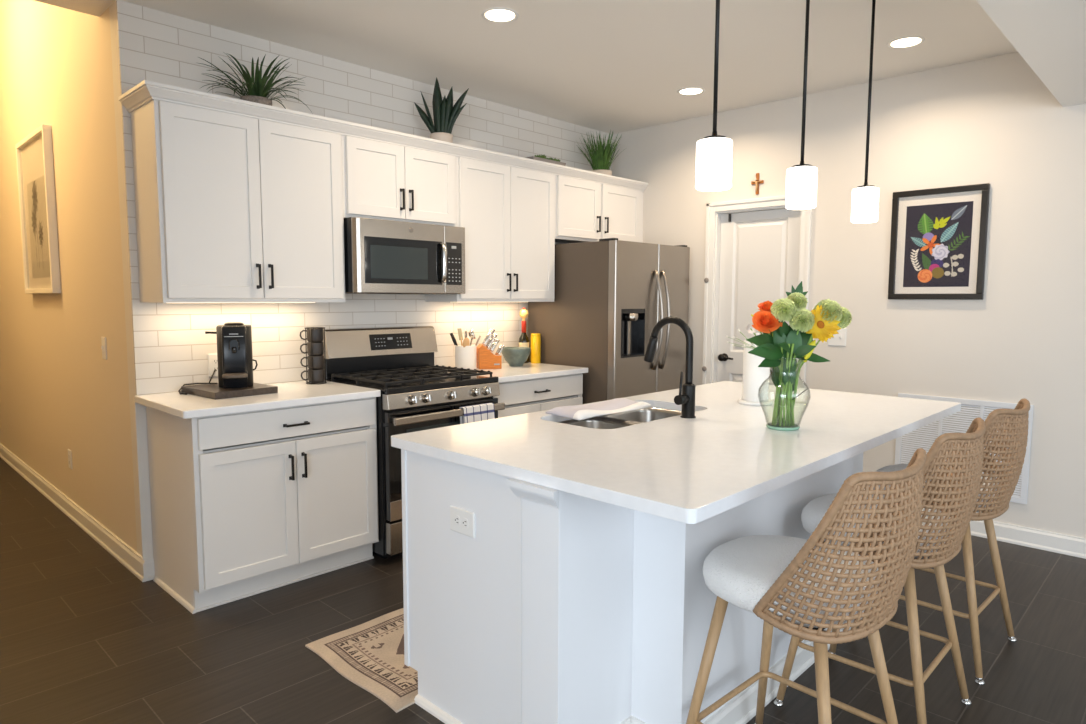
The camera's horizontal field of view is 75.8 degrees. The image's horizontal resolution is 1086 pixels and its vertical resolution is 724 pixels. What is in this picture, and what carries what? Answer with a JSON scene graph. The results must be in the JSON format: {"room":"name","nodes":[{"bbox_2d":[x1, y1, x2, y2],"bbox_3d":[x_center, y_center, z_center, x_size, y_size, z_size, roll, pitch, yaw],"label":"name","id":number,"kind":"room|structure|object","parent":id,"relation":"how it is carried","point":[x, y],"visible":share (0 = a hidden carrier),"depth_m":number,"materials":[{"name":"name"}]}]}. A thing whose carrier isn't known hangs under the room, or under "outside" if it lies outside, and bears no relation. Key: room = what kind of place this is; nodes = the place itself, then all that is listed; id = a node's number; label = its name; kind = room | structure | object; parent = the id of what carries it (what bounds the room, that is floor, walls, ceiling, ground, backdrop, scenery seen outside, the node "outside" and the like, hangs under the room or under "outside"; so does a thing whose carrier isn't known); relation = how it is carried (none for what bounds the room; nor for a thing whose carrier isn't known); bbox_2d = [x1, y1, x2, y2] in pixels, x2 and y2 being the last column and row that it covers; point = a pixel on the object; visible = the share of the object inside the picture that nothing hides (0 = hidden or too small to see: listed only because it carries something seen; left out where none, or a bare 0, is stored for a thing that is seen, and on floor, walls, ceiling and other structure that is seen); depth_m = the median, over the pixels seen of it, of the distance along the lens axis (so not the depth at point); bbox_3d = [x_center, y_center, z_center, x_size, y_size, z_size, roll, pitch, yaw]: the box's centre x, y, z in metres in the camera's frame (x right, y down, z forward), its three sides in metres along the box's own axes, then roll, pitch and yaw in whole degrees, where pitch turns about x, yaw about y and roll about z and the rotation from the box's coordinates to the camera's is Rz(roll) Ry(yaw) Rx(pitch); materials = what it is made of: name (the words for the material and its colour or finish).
{"room":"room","nodes":[
{"label":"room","id":0,"kind":"room"},
{"bbox_2d":[0,0,136,551],"bbox_3d":[-3.817,-0.900,5.149,5.080,3.600,0.120,5,7,44],"label":"wall","id":1,"kind":"structure","parent":0,"point":[58,393],"depth_m":4.06,"materials":[{"name":"beige paint"}]},
{"bbox_2d":[15,124,60,293],"bbox_3d":[-3.237,-0.939,4.468,0.810,0.995,0.044,5,7,44],"label":"picture frame","id":2,"kind":"object","parent":1,"relation":"attached to","point":[34,153],"visible":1,"depth_m":4.43,"materials":[{"name":"white wood"}]},
{"bbox_2d":[27,175,49,277],"bbox_3d":[-3.236,-0.852,4.477,0.530,0.620,0.001,5,7,44],"label":"print","id":3,"kind":"object","parent":2,"relation":"attached to","point":[36,196],"depth_m":4.47},
{"bbox_2d":[68,449,71,468],"bbox_3d":[-2.951,0.606,4.354,0.072,0.118,0.007,5,7,44],"label":"wall outlet","id":4,"kind":"object","parent":1,"relation":"attached to","point":[69,450],"visible":1,"depth_m":4.34,"materials":[{"name":"white plastic"}]},
{"bbox_2d":[0,443,154,581],"bbox_3d":[-3.808,0.848,5.220,5.222,0.105,0.056,5,7,44],"label":"baseboard","id":5,"kind":"structure","parent":1,"relation":"attached to","point":[128,557],"depth_m":4.11,"materials":[{"name":"white paint"}]},
{"bbox_2d":[101,337,106,359],"bbox_3d":[-2.312,-0.073,3.669,0.072,0.118,0.015,5,7,44],"label":"light switch","id":6,"kind":"object","parent":1,"relation":"attached to","point":[103,339],"visible":1,"depth_m":3.66,"materials":[{"name":"white plastic"}]},
{"bbox_2d":[109,0,611,555],"bbox_3d":[-0.690,-0.414,4.687,0.120,2.734,3.740,5,7,44],"label":"wall","id":7,"kind":"structure","parent":0,"point":[172,347],"depth_m":3.80,"materials":[{"name":"tile"}]},
{"bbox_2d":[134,400,152,560],"bbox_3d":[-1.938,0.574,3.390,0.008,0.795,0.046,5,7,44],"label":"trim","id":8,"kind":"structure","parent":7,"relation":"attached to","point":[140,410],"depth_m":3.39,"materials":[{"name":"white paint"}]},
{"bbox_2d":[208,354,217,376],"bbox_3d":[-1.687,0.016,3.598,0.007,0.118,0.072,5,7,44],"label":"wall outlet","id":9,"kind":"object","parent":7,"relation":"attached to","point":[212,358],"visible":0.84,"depth_m":3.58,"materials":[{"name":"white plastic"}]},
{"bbox_2d":[212,359,217,370],"bbox_3d":[-1.685,0.016,3.596,0.001,0.064,0.033,5,7,44],"label":"receptacle","id":10,"kind":"object","parent":9,"relation":"attached to","point":[214,361],"depth_m":3.59,"materials":[{"name":"white plastic"}]},
{"bbox_2d":[130,99,344,302],"bbox_3d":[-1.472,-0.745,3.482,0.376,0.892,0.904,5,7,44],"label":"upper cabinet","id":11,"kind":"object","parent":7,"relation":"attached to","point":[230,208],"visible":1,"depth_m":3.29,"materials":[{"name":"white paint"}]},
{"bbox_2d":[262,302,314,302],"bbox_3d":[-1.512,-0.309,3.553,0.040,0.014,0.760,5,7,44],"label":"light bar","id":12,"kind":"object","parent":11,"relation":"attached to","point":[262,302],"visible":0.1,"depth_m":3.70,"materials":[{"name":"white plastic"}]},
{"bbox_2d":[118,80,647,191],"bbox_3d":[-0.557,-1.290,4.386,0.372,0.062,3.634,5,7,44],"label":"trim","id":13,"kind":"structure","parent":7,"relation":"attached to","point":[144,92],"depth_m":3.62,"materials":[{"name":"white paint"}]},
{"bbox_2d":[199,54,310,110],"bbox_3d":[-1.397,-1.360,3.455,0.416,0.312,0.553,5,7,44],"label":"potted grass","id":14,"kind":"object","parent":13,"relation":"on","point":[258,90],"depth_m":3.40,"materials":[{"name":"plant"}]},
{"bbox_2d":[240,95,271,105],"bbox_3d":[-1.428,-1.255,3.479,0.150,0.100,0.150,5,7,44],"label":"pot","id":15,"kind":"object","parent":14,"relation":"on","point":[261,99],"depth_m":3.42,"materials":[{"name":"stone"}]},
{"bbox_2d":[414,78,468,142],"bbox_3d":[-0.623,-1.510,4.291,0.316,0.465,0.139,-2,6,-21],"label":"snake plant","id":16,"kind":"object","parent":13,"relation":"on","point":[445,114],"visible":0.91,"depth_m":4.29,"materials":[{"name":"green plant"}]},
{"bbox_2d":[526,154,565,165],"bbox_3d":[0.008,-1.395,4.942,0.124,0.120,0.338,5,7,44],"label":"tray","id":17,"kind":"object","parent":13,"relation":"on","point":[541,157],"visible":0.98,"depth_m":4.88,"materials":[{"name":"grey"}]},
{"bbox_2d":[578,129,624,174],"bbox_3d":[0.439,-1.579,5.401,0.373,0.405,0.447,1,5,14],"label":"potted grass","id":18,"kind":"object","parent":13,"relation":"on","point":[601,159],"depth_m":5.33,"materials":[{"name":"green plant"}]},
{"bbox_2d":[342,135,455,226],"bbox_3d":[-0.892,-1.022,4.059,0.376,0.442,0.764,5,7,44],"label":"upper cabinet","id":19,"kind":"object","parent":7,"relation":"attached to","point":[384,181],"visible":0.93,"depth_m":3.92,"materials":[{"name":"white paint"}]},
{"bbox_2d":[344,217,464,293],"bbox_3d":[-0.863,-0.598,4.069,0.457,0.402,0.746,5,7,44],"label":"microwave","id":20,"kind":"object","parent":19,"relation":"attached to","point":[381,256],"visible":0.96,"depth_m":3.88,"materials":[{"name":"silver metal"}]},
{"bbox_2d":[425,156,554,301],"bbox_3d":[-0.322,-0.850,4.669,0.376,0.892,0.880,5,7,44],"label":"upper cabinet","id":21,"kind":"object","parent":7,"relation":"attached to","point":[506,213],"visible":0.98,"depth_m":4.53,"materials":[{"name":"white paint"}]},
{"bbox_2d":[555,175,640,243],"bbox_3d":[0.330,-1.130,5.320,0.376,0.450,0.994,5,7,44],"label":"upper cabinet","id":22,"kind":"object","parent":7,"relation":"attached to","point":[585,211],"visible":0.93,"depth_m":5.16,"materials":[{"name":"white paint"}]},
{"bbox_2d":[34,0,1017,133],"bbox_3d":[-1.109,-1.681,2.057,3.330,0.266,7.950,5,7,44],"label":"ceiling","id":23,"kind":"structure","parent":0,"point":[619,66],"depth_m":3.68,"materials":[{"name":"white paint"}]},
{"bbox_2d":[481,7,518,22],"bbox_3d":[-0.206,-1.660,3.346,0.180,0.006,0.180,5,7,44],"label":"recessed light","id":24,"kind":"object","parent":23,"relation":"in","point":[496,14],"visible":1,"depth_m":3.34,"materials":[{"name":"white plastic"}]},
{"bbox_2d":[677,87,704,95],"bbox_3d":[0.967,-1.768,4.562,0.180,0.006,0.180,5,7,44],"label":"recessed light","id":25,"kind":"object","parent":23,"relation":"in","point":[688,91],"visible":1,"depth_m":4.56,"materials":[{"name":"beige"}]},
{"bbox_2d":[695,0,732,190],"bbox_3d":[0.539,-1.047,2.156,0.124,1.006,0.124,5,7,44],"label":"pendant lamp","id":26,"kind":"object","parent":23,"relation":"hanging from","point":[714,152],"visible":1,"depth_m":2.15,"materials":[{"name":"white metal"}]},
{"bbox_2d":[785,0,817,209],"bbox_3d":[0.983,-1.088,2.615,0.124,1.006,0.124,5,7,44],"label":"pendant lamp","id":27,"kind":"object","parent":23,"relation":"hanging from","point":[801,180],"visible":1,"depth_m":2.61,"materials":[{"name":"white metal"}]},
{"bbox_2d":[851,0,878,222],"bbox_3d":[1.445,-1.130,3.092,0.124,1.006,0.124,5,7,44],"label":"pendant lamp","id":28,"kind":"object","parent":23,"relation":"hanging from","point":[865,198],"visible":1,"depth_m":3.08,"materials":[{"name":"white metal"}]},
{"bbox_2d":[887,36,924,48],"bbox_3d":[1.915,-1.685,3.683,0.180,0.006,0.180,5,7,44],"label":"recessed light","id":29,"kind":"object","parent":23,"relation":"in","point":[907,41],"visible":1,"depth_m":3.68,"materials":[{"name":"beige"}]},
{"bbox_2d":[0,458,1085,723],"bbox_3d":[-1.387,1.199,2.582,12.400,0.100,7.950,5,7,44],"label":"floor","id":30,"kind":"structure","parent":0,"point":[84,640],"depth_m":2.77,"materials":[{"name":"black tile"}]},
{"bbox_2d":[146,397,378,613],"bbox_3d":[-1.379,0.624,3.505,0.656,0.878,0.916,5,7,44],"label":"base cabinet","id":31,"kind":"object","parent":30,"relation":"on","point":[244,504],"visible":0.93,"depth_m":3.24,"materials":[{"name":"white paint"}]},
{"bbox_2d":[134,380,380,418],"bbox_3d":[-1.391,0.168,3.453,0.654,0.034,0.952,5,7,44],"label":"countertop","id":32,"kind":"structure","parent":31,"relation":"on","point":[297,393],"depth_m":3.25,"materials":[{"name":"stone"}]},
{"bbox_2d":[178,369,216,394],"bbox_3d":[-1.707,0.097,3.475,0.126,0.101,0.233,4,6,33],"label":"power cord","id":33,"kind":"object","parent":32,"relation":"on","point":[179,390],"visible":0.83,"depth_m":3.48,"materials":[{"name":"black plastic"}]},
{"bbox_2d":[181,383,277,399],"bbox_3d":[-1.545,0.136,3.442,0.360,0.032,0.310,5,7,40],"label":"tray","id":34,"kind":"object","parent":32,"relation":"on","point":[213,391],"visible":0.77,"depth_m":3.35,"materials":[{"name":"grey wood"}]},
{"bbox_2d":[205,322,257,387],"bbox_3d":[-1.502,-0.036,3.416,0.270,0.314,0.204,5,7,44],"label":"coffee machine","id":35,"kind":"object","parent":34,"relation":"on","point":[234,339],"visible":1,"depth_m":3.36,"materials":[{"name":"black plastic"}]},
{"bbox_2d":[301,369,324,382],"bbox_3d":[-1.254,0.074,3.823,0.113,0.072,0.087,1,5,12],"label":"mug","id":36,"kind":"object","parent":32,"relation":"on","point":[318,374],"visible":0.92,"depth_m":3.79,"materials":[{"name":"grey ceramic"}]},
{"bbox_2d":[300,355,323,368],"bbox_3d":[-1.254,0.001,3.817,0.113,0.072,0.087,2,5,17],"label":"mug","id":37,"kind":"object","parent":36,"relation":"on","point":[318,361],"visible":0.9,"depth_m":3.78,"materials":[{"name":"grey ceramic"}]},
{"bbox_2d":[300,342,323,355],"bbox_3d":[-1.249,-0.071,3.797,0.087,0.072,0.113,5,7,41],"label":"mug","id":38,"kind":"object","parent":37,"relation":"on","point":[317,347],"visible":0.94,"depth_m":3.78,"materials":[{"name":"grey ceramic"}]},
{"bbox_2d":[300,329,323,341],"bbox_3d":[-1.250,-0.144,3.791,0.113,0.072,0.087,-5,7,-44],"label":"mug","id":39,"kind":"object","parent":38,"relation":"on","point":[317,334],"visible":0.86,"depth_m":3.77,"materials":[{"name":"grey ceramic"}]},
{"bbox_2d":[305,327,326,383],"bbox_3d":[-1.241,-0.036,3.810,0.109,0.306,0.109,5,7,44],"label":"mug rack","id":40,"kind":"object","parent":32,"relation":"on","point":[311,328],"visible":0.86,"depth_m":3.80,"materials":[{"name":"black metal"}]},
{"bbox_2d":[305,608,417,712],"bbox_3d":[-0.199,1.101,3.089,0.641,0.008,1.506,5,7,44],"label":"rug","id":41,"kind":"object","parent":30,"relation":"on","point":[370,654],"visible":0.15,"depth_m":2.67,"materials":[{"name":"beige fabric"}]},
{"bbox_2d":[322,326,504,558],"bbox_3d":[-0.747,0.412,4.054,0.742,1.203,0.767,5,7,44],"label":"range","id":42,"kind":"object","parent":30,"relation":"on","point":[425,396],"visible":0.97,"depth_m":3.86,"materials":[{"name":"silver metal"}]},
{"bbox_2d":[327,372,497,394],"bbox_3d":[-0.743,0.106,4.023,0.610,0.032,0.763,5,7,44],"label":"cooktop","id":43,"kind":"object","parent":42,"relation":"in","point":[473,381],"depth_m":3.84,"materials":[{"name":"black metal"}]},
{"bbox_2d":[459,403,494,423],"bbox_3d":[-0.363,0.363,3.917,0.055,0.246,0.230,5,7,44],"label":"dish towel","id":44,"kind":"object","parent":42,"relation":"hanging from","point":[480,412],"visible":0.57,"depth_m":3.89,"materials":[{"name":"fabric"}]},
{"bbox_2d":[493,373,582,417],"bbox_3d":[-0.227,0.518,4.694,0.656,0.878,0.851,5,7,44],"label":"base cabinet","id":45,"kind":"object","parent":30,"relation":"on","point":[539,394],"visible":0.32,"depth_m":4.46,"materials":[{"name":"white paint"}]},
{"bbox_2d":[477,362,587,382],"bbox_3d":[-0.224,0.062,4.657,0.654,0.034,0.866,5,7,44],"label":"countertop","id":46,"kind":"structure","parent":45,"relation":"on","point":[529,370],"depth_m":4.54,"materials":[{"name":"stone"}]},
{"bbox_2d":[455,345,476,369],"bbox_3d":[-0.509,-0.031,4.594,0.142,0.160,0.142,5,7,44],"label":"utensil crock","id":47,"kind":"object","parent":46,"relation":"on","point":[465,357],"visible":0.75,"depth_m":4.53,"materials":[{"name":"white ceramic"}]},
{"bbox_2d":[450,333,457,345],"bbox_3d":[-0.561,-0.078,4.606,0.108,0.231,0.024,1,5,9],"label":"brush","id":48,"kind":"object","parent":47,"relation":"in","point":[451,334],"visible":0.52,"depth_m":4.59,"materials":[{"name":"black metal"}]},
{"bbox_2d":[458,328,462,345],"bbox_3d":[-0.533,-0.095,4.632,0.051,0.257,0.048,2,6,20],"label":"turner","id":49,"kind":"object","parent":47,"relation":"in","point":[459,329],"visible":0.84,"depth_m":4.63,"materials":[{"name":"brown wood"}]},
{"bbox_2d":[463,338,469,346],"bbox_3d":[-0.498,-0.058,4.530,0.035,0.202,0.042,2,5,15],"label":"wooden spoon","id":50,"kind":"object","parent":47,"relation":"in","point":[466,342],"visible":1,"depth_m":4.51,"materials":[{"name":"brown wood"}]},
{"bbox_2d":[468,329,475,345],"bbox_3d":[-0.468,-0.092,4.609,0.069,0.257,0.073,5,7,44],"label":"ladle","id":51,"kind":"object","parent":47,"relation":"in","point":[470,333],"visible":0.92,"depth_m":4.58,"materials":[{"name":"silver metal"}]},
{"bbox_2d":[476,344,501,368],"bbox_3d":[-0.362,-0.039,4.669,0.152,0.163,0.111,-1,5,-15],"label":"knife block","id":52,"kind":"object","parent":46,"relation":"on","point":[486,359],"visible":0.88,"depth_m":4.62,"materials":[{"name":"brown wood"}]},
{"bbox_2d":[478,328,494,352],"bbox_3d":[-0.372,-0.138,4.624,0.114,0.168,0.014,-1,5,-15],"label":"kitchen knife","id":53,"kind":"object","parent":52,"relation":"in","point":[492,330],"visible":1,"depth_m":4.62,"materials":[{"name":"silver metal"}]},
{"bbox_2d":[487,334,496,349],"bbox_3d":[-0.353,-0.110,4.632,0.105,0.154,0.014,-1,5,-15],"label":"kitchen knife","id":54,"kind":"object","parent":52,"relation":"in","point":[495,335],"visible":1,"depth_m":4.63,"materials":[{"name":"silver metal"}]},
{"bbox_2d":[491,339,499,351],"bbox_3d":[-0.334,-0.083,4.640,0.096,0.141,0.013,-1,5,-15],"label":"kitchen knife","id":55,"kind":"object","parent":52,"relation":"in","point":[497,340],"visible":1,"depth_m":4.64,"materials":[{"name":"silver metal"}]},
{"bbox_2d":[502,347,530,365],"bbox_3d":[-0.188,-0.036,4.848,0.210,0.125,0.210,5,7,44],"label":"mixing bowl","id":56,"kind":"object","parent":46,"relation":"on","point":[514,356],"visible":0.95,"depth_m":4.78,"materials":[{"name":"green ceramic"}]},
{"bbox_2d":[519,307,528,362],"bbox_3d":[-0.138,-0.193,5.051,0.077,0.402,0.077,5,7,44],"label":"bottle","id":57,"kind":"object","parent":46,"relation":"on","point":[523,340],"visible":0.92,"depth_m":5.03,"materials":[{"name":"black"}]},
{"bbox_2d":[531,333,540,362],"bbox_3d":[-0.053,-0.099,5.055,0.072,0.214,0.072,5,7,44],"label":"canister","id":58,"kind":"object","parent":46,"relation":"on","point":[535,337],"visible":0.99,"depth_m":5.03,"materials":[{"name":"yellow ceramic"}]},
{"bbox_2d":[528,238,689,403],"bbox_3d":[0.517,0.022,5.204,0.901,1.778,0.890,5,7,44],"label":"refrigerator","id":59,"kind":"object","parent":30,"relation":"on","point":[611,294],"visible":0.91,"depth_m":4.83,"materials":[{"name":"silver metal"}]},
{"bbox_2d":[401,416,862,723],"bbox_3d":[0.593,0.685,2.883,0.998,0.880,2.263,5,7,44],"label":"kitchen island","id":60,"kind":"object","parent":30,"relation":"on","point":[561,607],"visible":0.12,"depth_m":2.09,"materials":[{"name":"white paint"}]},
{"bbox_2d":[450,505,474,537],"bbox_3d":[-0.252,0.497,2.171,0.116,0.078,0.007,5,7,44],"label":"wall outlet","id":61,"kind":"object","parent":60,"relation":"attached to","point":[462,521],"visible":1,"depth_m":2.17,"materials":[{"name":"white plastic"}]},
{"bbox_2d":[455,515,467,528],"bbox_3d":[-0.254,0.497,2.169,0.064,0.033,0.001,5,7,44],"label":"receptacle","id":62,"kind":"object","parent":61,"relation":"attached to","point":[461,521],"depth_m":2.17,"materials":[{"name":"white plastic"}]},
{"bbox_2d":[391,381,960,523],"bbox_3d":[0.691,0.236,2.779,1.195,0.034,2.267,5,7,44],"label":"island countertop","id":63,"kind":"structure","parent":60,"relation":"on","point":[726,457],"depth_m":2.24,"materials":[{"name":"stone"}]},
{"bbox_2d":[545,398,650,420],"bbox_3d":[0.237,0.187,2.942,0.226,0.029,0.510,5,7,44],"label":"folded towel","id":64,"kind":"object","parent":63,"relation":"on","point":[577,412],"visible":1,"depth_m":2.89,"materials":[{"name":"white fabric"}]},
{"bbox_2d":[558,407,681,428],"bbox_3d":[0.349,0.328,2.888,0.386,0.170,0.756,5,7,44],"label":"sink","id":65,"kind":"object","parent":63,"relation":"in","point":[627,418],"visible":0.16,"depth_m":3.10,"materials":[{"name":"silver metal"}]},
{"bbox_2d":[644,316,695,417],"bbox_3d":[0.494,0.016,2.799,0.244,0.398,0.105,5,7,44],"label":"faucet","id":66,"kind":"object","parent":63,"relation":"on","point":[686,397],"visible":1,"depth_m":2.74,"materials":[{"name":"black metal"}]},
{"bbox_2d":[738,333,772,405],"bbox_3d":[0.953,0.028,3.120,0.152,0.318,0.152,5,7,44],"label":"towel stand","id":67,"kind":"object","parent":63,"relation":"on","point":[755,378],"visible":0.79,"depth_m":3.08,"materials":[{"name":"white paper"}]},
{"bbox_2d":[758,357,810,430],"bbox_3d":[0.873,0.110,2.528,0.181,0.263,0.181,5,7,44],"label":"glass vase","id":68,"kind":"object","parent":63,"relation":"on","point":[769,425],"visible":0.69,"depth_m":2.51,"materials":[{"name":"green"}]},
{"bbox_2d":[726,329,757,348],"bbox_3d":[0.739,-0.066,2.532,0.150,0.113,0.054,2,6,19],"label":"sprig","id":69,"kind":"object","parent":68,"relation":"on","point":[737,329],"visible":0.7,"depth_m":2.54,"materials":[{"name":"white plant"}]},
{"bbox_2d":[746,323,782,421],"bbox_3d":[0.807,0.043,2.530,0.158,0.368,0.024,-1,5,-8],"label":"blossom","id":70,"kind":"object","parent":68,"relation":"in","point":[750,329],"visible":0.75,"depth_m":2.52,"materials":[{"name":"white plant"}]},
{"bbox_2d":[758,301,779,422],"bbox_3d":[0.819,0.001,2.545,0.088,0.449,0.076,5,7,44],"label":"rose","id":71,"kind":"object","parent":68,"relation":"in","point":[766,305],"visible":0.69,"depth_m":2.52,"materials":[{"name":"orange plant"}]},
{"bbox_2d":[752,310,791,424],"bbox_3d":[0.819,0.024,2.489,0.159,0.414,0.073,1,5,9],"label":"rose","id":72,"kind":"object","parent":68,"relation":"in","point":[763,321],"visible":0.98,"depth_m":2.46,"materials":[{"name":"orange plant"}]},
{"bbox_2d":[770,298,796,416],"bbox_3d":[0.852,0.001,2.487,0.091,0.460,0.091,1,5,14],"label":"carnation","id":73,"kind":"object","parent":68,"relation":"in","point":[782,314],"visible":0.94,"depth_m":2.45,"materials":[{"name":"green plant"}]},
{"bbox_2d":[746,321,829,426],"bbox_3d":[0.857,0.033,2.515,0.285,0.394,0.174,-1,5,-7],"label":"foliage","id":74,"kind":"object","parent":68,"relation":"in","point":[785,340],"visible":0.94,"depth_m":2.48,"materials":[{"name":"green plant"}]},
{"bbox_2d":[777,292,807,415],"bbox_3d":[0.904,-0.012,2.532,0.090,0.479,0.074,5,7,44],"label":"carnation","id":75,"kind":"object","parent":68,"relation":"in","point":[799,299],"visible":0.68,"depth_m":2.49,"materials":[{"name":"green plant"}]},
{"bbox_2d":[782,281,807,422],"bbox_3d":[0.912,-0.037,2.539,0.093,0.514,0.026,-2,6,-19],"label":"leafy sprig","id":76,"kind":"object","parent":68,"relation":"in","point":[799,288],"visible":0.27,"depth_m":2.52,"materials":[{"name":"green plant"}]},
{"bbox_2d":[786,308,814,425],"bbox_3d":[0.909,0.022,2.470,0.087,0.422,0.085,1,5,4],"label":"carnation","id":77,"kind":"object","parent":68,"relation":"in","point":[802,320],"visible":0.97,"depth_m":2.43,"materials":[{"name":"green plant"}]},
{"bbox_2d":[796,340,815,364],"bbox_3d":[0.923,0.075,2.495,0.086,0.312,0.025,2,6,19],"label":"bud","id":78,"kind":"object","parent":68,"relation":"in","point":[813,342],"visible":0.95,"depth_m":2.47,"materials":[{"name":"yellow plant"}]},
{"bbox_2d":[785,299,841,422],"bbox_3d":[0.978,0.002,2.504,0.171,0.457,0.099,0,5,-6],"label":"carnation","id":79,"kind":"object","parent":68,"relation":"in","point":[833,307],"visible":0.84,"depth_m":2.46,"materials":[{"name":"green plant"}]},
{"bbox_2d":[777,307,851,421],"bbox_3d":[0.988,0.013,2.536,0.293,0.429,0.083,-2,5,-18],"label":"carnation","id":80,"kind":"object","parent":68,"relation":"in","point":[846,318],"visible":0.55,"depth_m":2.53,"materials":[{"name":"green plant"}]},
{"bbox_2d":[790,305,840,411],"bbox_3d":[0.965,0.016,2.472,0.163,0.435,0.087,2,5,16],"label":"sunflower","id":81,"kind":"object","parent":68,"relation":"in","point":[822,329],"visible":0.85,"depth_m":2.46,"materials":[{"name":"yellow plant"}]},
{"bbox_2d":[686,448,926,723],"bbox_3d":[0.699,0.717,1.885,0.494,0.998,0.520,-5,7,-43],"label":"bar stool","id":82,"kind":"object","parent":30,"relation":"on","point":[801,588],"visible":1,"depth_m":1.67,"materials":[{"name":"beige wicker"}]},
{"bbox_2d":[774,418,985,723],"bbox_3d":[1.144,0.676,2.344,0.520,0.998,0.494,5,7,44],"label":"bar stool","id":83,"kind":"object","parent":30,"relation":"on","point":[945,529],"visible":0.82,"depth_m":2.12,"materials":[{"name":"wicker"}]},
{"bbox_2d":[850,398,1029,684],"bbox_3d":[1.599,0.636,2.798,0.494,0.998,0.520,-5,7,-44],"label":"bar stool","id":84,"kind":"object","parent":30,"relation":"on","point":[1010,426],"visible":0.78,"depth_m":2.56,"materials":[{"name":"wicker"}]},
{"bbox_2d":[592,170,611,174],"bbox_3d":[0.451,-1.427,5.417,0.170,0.100,0.170,5,7,44],"label":"pot","id":85,"kind":"object","parent":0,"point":[608,172],"depth_m":5.34,"materials":[{"name":"beige ceramic"}]},
{"bbox_2d":[612,52,1085,537],"bbox_3d":[3.157,-0.377,3.487,7.320,2.900,0.120,5,7,44],"label":"wall","id":86,"kind":"structure","parent":0,"point":[994,121],"depth_m":4.15,"materials":[{"name":"white paint"}]},
{"bbox_2d":[640,191,642,242],"bbox_3d":[0.782,-1.155,5.606,0.020,0.450,0.043,5,7,44],"label":"trim","id":87,"kind":"structure","parent":86,"relation":"attached to","point":[641,199],"depth_m":5.60,"materials":[{"name":"white paint"}]},
{"bbox_2d":[702,195,811,387],"bbox_3d":[1.541,-0.117,5.052,0.791,2.088,0.136,5,7,44],"label":"trim","id":88,"kind":"structure","parent":86,"relation":"attached to","point":[714,210],"depth_m":5.17,"materials":[{"name":"white paint"}]},
{"bbox_2d":[751,173,763,194],"bbox_3d":[1.504,-1.253,4.909,0.090,0.147,0.026,5,7,44],"label":"crucifix","id":89,"kind":"object","parent":86,"relation":"attached to","point":[757,182],"visible":1,"depth_m":4.90,"materials":[{"name":"brown wood"}]},
{"bbox_2d":[717,209,800,384],"bbox_3d":[1.536,-0.080,5.051,0.627,1.998,0.101,5,7,44],"label":"door","id":90,"kind":"structure","parent":86,"relation":"in","point":[759,250],"depth_m":5.07,"materials":[{"name":"white paint"}]},
{"bbox_2d":[828,328,846,345],"bbox_3d":[1.934,-0.166,4.597,0.118,0.118,0.015,5,7,44],"label":"light switch","id":91,"kind":"object","parent":86,"relation":"attached to","point":[839,339],"visible":0.7,"depth_m":4.59,"materials":[{"name":"white plastic"}]},
{"bbox_2d":[888,183,989,299],"bbox_3d":[2.338,-0.700,4.148,0.510,0.654,0.027,5,7,44],"label":"picture frame","id":92,"kind":"object","parent":86,"relation":"attached to","point":[938,243],"visible":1,"depth_m":4.14,"materials":[{"name":"black wood"}]},
{"bbox_2d":[903,201,972,286],"bbox_3d":[2.342,-0.692,4.150,0.354,0.488,0.001,5,7,44],"label":"print","id":93,"kind":"object","parent":92,"relation":"attached to","point":[938,236],"depth_m":4.14},
{"bbox_2d":[895,393,1033,503],"bbox_3d":[2.468,0.497,4.140,0.700,0.564,0.012,5,7,44],"label":"air vent","id":94,"kind":"object","parent":86,"relation":"in","point":[924,437],"visible":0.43,"depth_m":4.14,"materials":[{"name":"white"}]},
{"bbox_2d":[970,520,1085,558],"bbox_3d":[3.471,1.052,3.211,6.300,0.105,0.022,5,7,44],"label":"baseboard","id":95,"kind":"structure","parent":86,"relation":"attached to","point":[1070,545],"depth_m":3.90,"materials":[{"name":"white paint"}]},
{"bbox_2d":[976,0,1085,106],"bbox_3d":[1.585,-1.271,-0.517,4.160,0.600,7.950,5,7,44],"label":"ceiling","id":96,"kind":"structure","parent":0,"point":[1049,35],"depth_m":2.71,"materials":[{"name":"white paint"}]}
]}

